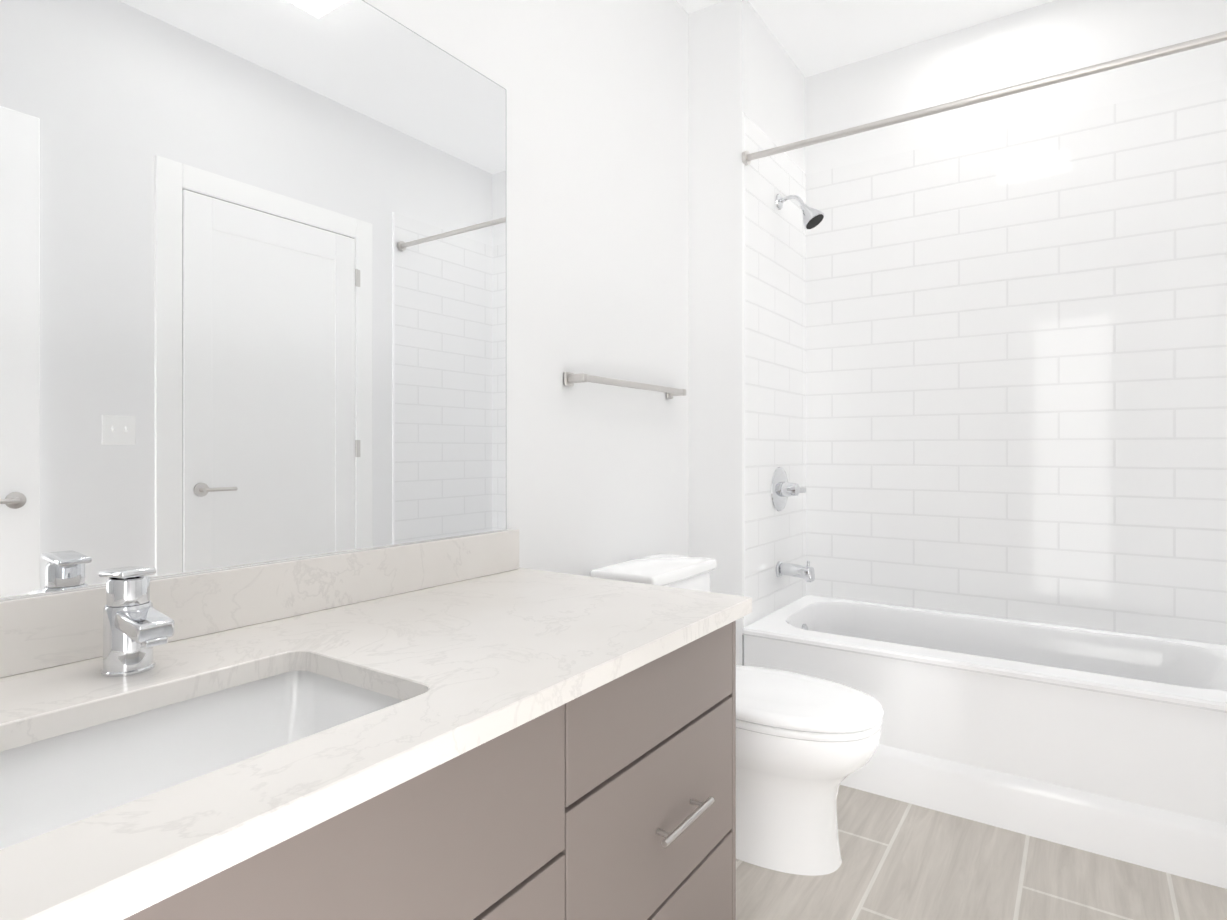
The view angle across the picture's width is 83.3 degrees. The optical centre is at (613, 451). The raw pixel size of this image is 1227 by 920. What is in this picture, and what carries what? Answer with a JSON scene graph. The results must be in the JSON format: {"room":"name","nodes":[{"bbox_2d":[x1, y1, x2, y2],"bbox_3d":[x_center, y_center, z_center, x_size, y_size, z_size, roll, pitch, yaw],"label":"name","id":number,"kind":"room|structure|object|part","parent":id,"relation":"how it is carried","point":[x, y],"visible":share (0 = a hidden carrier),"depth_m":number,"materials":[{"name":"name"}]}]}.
{"room":"bathroom","nodes":[
{"label":"bathroom","id":0,"kind":"room"},
{"bbox_2d":[0,529,519,676],"bbox_3d":[-0.755,0.280,1.265,0.022,0.113,1.702,0,0,34],"label":"backsplash","id":1,"kind":"structure","parent":0,"relation":"attached to","point":[40,631],"depth_m":1.35,"materials":[{"name":"white stone"}]},
{"bbox_2d":[0,0,688,599],"bbox_3d":[-0.536,-0.300,1.690,0.108,3.000,2.872,0,0,34],"label":"wall","id":2,"kind":"structure","parent":0,"point":[252,282],"depth_m":1.50,"materials":[{"name":"white paint"}]},
{"bbox_3d":[-0.769,-1.014,1.256,0.006,0.002,1.654,0,0,34],"label":"top mirror edge","id":3,"kind":"part","parent":2,"relation":"part of","materials":[{"name":"white paint"}]},
{"bbox_2d":[564,372,685,398],"bbox_3d":[0.066,-0.227,2.423,0.074,0.044,0.686,0,0,34],"label":"towel rail","id":4,"kind":"object","parent":2,"relation":"attached to","point":[570,378],"visible":1,"depth_m":2.29,"materials":[{"name":"silver metal"}]},
{"bbox_3d":[-0.110,-0.227,2.155,0.064,0.026,0.026,0,0,34],"label":"post","id":5,"kind":"part","parent":4,"relation":"part of","materials":[{"name":"silver metal"}]},
{"bbox_3d":[0.251,-0.228,2.685,0.064,0.026,0.026,0,0,34],"label":"post","id":6,"kind":"part","parent":4,"relation":"part of","materials":[{"name":"silver metal"}]},
{"bbox_2d":[676,0,1054,77],"bbox_3d":[0.507,-1.800,1.489,1.857,0.001,3.519,0,0,34],"label":"ceiling","id":7,"kind":"structure","parent":0,"point":[813,37],"depth_m":2.90,"materials":[{"name":"white paint"}]},
{"bbox_2d":[736,785,1226,919],"bbox_3d":[0.507,1.200,1.493,1.857,0.001,3.519,0,0,34],"label":"floor","id":8,"kind":"structure","parent":0,"point":[901,860],"depth_m":1.92,"materials":[{"name":"tile"}]},
{"bbox_2d":[96,609,751,919],"bbox_3d":[-0.464,0.787,1.072,0.720,0.828,1.710,0,0,34],"label":"bathroom vanity","id":9,"kind":"object","parent":8,"relation":"on","point":[614,798],"depth_m":1.03,"materials":[{"name":"grey"}]},
{"bbox_2d":[0,568,751,919],"bbox_3d":[-0.462,0.354,1.077,0.718,0.034,1.722,0,0,34],"label":"countertop","id":10,"kind":"structure","parent":9,"relation":"on","point":[476,655],"depth_m":0.98,"materials":[{"name":"white stone"}]},
{"bbox_2d":[88,566,179,680],"bbox_3d":[-0.725,0.258,1.047,0.145,0.158,0.069,0,0,34],"label":"faucet","id":11,"kind":"object","parent":10,"relation":"on","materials":[{"name":"silver metal"}]},
{"bbox_2d":[0,657,411,844],"bbox_3d":[-0.536,0.445,0.868,0.406,0.173,0.572,0,0,34],"label":"sink","id":12,"kind":"object","parent":10,"relation":"in","point":[59,772],"depth_m":1.00,"materials":[{"name":"white ceramic"}]},
{"bbox_3d":[0.096,0.718,1.295,0.032,0.009,0.009,0,0,34],"label":"pull post","id":13,"kind":"part","parent":9,"relation":"part of","materials":[{"name":"silver metal"}]},
{"bbox_3d":[0.172,0.718,1.407,0.032,0.009,0.009,0,0,34],"label":"pull post","id":14,"kind":"part","parent":9,"relation":"part of","materials":[{"name":"silver metal"}]},
{"bbox_2d":[590,554,882,875],"bbox_3d":[0.400,0.793,2.189,0.867,0.812,0.457,0,0,34],"label":"toilet","id":15,"kind":"object","parent":8,"relation":"on","point":[806,745],"visible":0.54,"depth_m":1.97,"materials":[{"name":"white ceramic"}]},
{"bbox_3d":[0.143,0.606,2.368,0.223,0.358,0.430,0,0,34],"label":"tank","id":16,"kind":"part","parent":15,"relation":"part of","materials":[{"name":"white ceramic"}]},
{"bbox_3d":[0.478,0.992,2.116,0.645,0.414,0.412,0,0,34],"label":"bowl","id":17,"kind":"part","parent":15,"relation":"part of","materials":[{"name":"white ceramic"}]},
{"bbox_3d":[0.497,0.773,2.103,0.604,0.022,0.418,0,0,34],"label":"seat","id":18,"kind":"part","parent":15,"relation":"part of","materials":[{"name":"white ceramic"}]},
{"bbox_3d":[0.497,0.741,2.103,0.610,0.038,0.424,0,0,34],"label":"lid","id":19,"kind":"part","parent":15,"relation":"part of","materials":[{"name":"white ceramic"}]},
{"bbox_2d":[689,0,804,665],"bbox_3d":[0.605,-0.302,3.162,0.336,3.000,0.847,0,0,34],"label":"wall jog","id":20,"kind":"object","parent":8,"relation":"on","point":[740,60],"visible":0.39,"depth_m":2.79,"materials":[{"name":"white paint"}]},
{"bbox_2d":[742,112,744,634],"bbox_3d":[0.512,-0.304,2.720,0.009,2.055,0.013,0,0,34],"label":"trim","id":21,"kind":"structure","parent":20,"relation":"attached to","point":[743,365],"depth_m":2.71,"materials":[{"name":"white ceramic"}]},
{"bbox_2d":[745,115,805,626],"bbox_3d":[0.719,-0.305,3.024,0.001,2.055,0.747,0,0,34],"label":"wall tiles","id":22,"kind":"structure","parent":20,"relation":"attached to","point":[775,337],"depth_m":2.98,"materials":[{"name":"white tile"}]},
{"bbox_2d":[771,467,805,510],"bbox_3d":[0.770,0.168,3.020,0.086,0.196,0.205,0,0,34],"label":"shower valve","id":23,"kind":"object","parent":22,"relation":"attached to","point":[783,489],"visible":1,"depth_m":3.00,"materials":[{"name":"silver metal"}]},
{"bbox_3d":[0.737,0.168,3.037,0.014,0.196,0.196,0,0,34],"label":"plate","id":24,"kind":"part","parent":23,"relation":"part of","materials":[{"name":"silver metal"}]},
{"bbox_3d":[0.815,0.174,3.044,0.037,0.024,0.114,0,0,34],"label":"lever","id":25,"kind":"part","parent":23,"relation":"part of","materials":[{"name":"silver metal"}]},
{"bbox_2d":[776,561,814,581],"bbox_3d":[0.790,0.515,2.989,0.156,0.087,0.072,0,0,34],"label":"tub spout","id":26,"kind":"object","parent":22,"relation":"attached to","point":[807,573],"visible":1,"depth_m":2.96,"materials":[{"name":"silver metal"}]},
{"bbox_2d":[776,194,823,229],"bbox_3d":[0.807,-1.040,2.975,0.197,0.176,0.094,0,0,34],"label":"shower head","id":27,"kind":"object","parent":22,"relation":"attached to","point":[813,217],"visible":1,"depth_m":2.94},
{"bbox_3d":[0.778,-1.079,2.995,0.112,0.067,0.017,0,0,34],"label":"arm","id":28,"kind":"part","parent":27,"relation":"part of"},
{"bbox_2d":[742,31,1226,165],"bbox_3d":[1.182,-1.153,2.269,1.611,0.054,0.054,0,0,34],"label":"shower rail","id":29,"kind":"object","parent":22,"relation":"attached to","point":[747,157],"visible":0.98,"depth_m":2.21,"materials":[{"name":"silver metal"}]},
{"bbox_2d":[743,595,1226,888],"bbox_3d":[1.377,0.946,2.559,1.607,0.505,0.764,0,0,34],"label":"bathtub","id":30,"kind":"object","parent":8,"relation":"on","point":[1110,744],"visible":0.73,"depth_m":2.23,"materials":[{"name":"white ceramic"}]},
{"bbox_2d":[805,0,1226,174],"bbox_3d":[1.666,-0.302,2.891,1.721,3.000,0.100,0,0,34],"label":"wall","id":31,"kind":"structure","parent":0,"point":[1052,38],"depth_m":2.85,"materials":[{"name":"white paint"}]},
{"bbox_2d":[806,79,1226,644],"bbox_3d":[1.594,-0.304,2.875,1.621,2.055,0.001,0,0,34],"label":"wall tile","id":32,"kind":"structure","parent":31,"relation":"attached to","point":[1016,373],"depth_m":2.80,"materials":[{"name":"white tile"}]}
]}

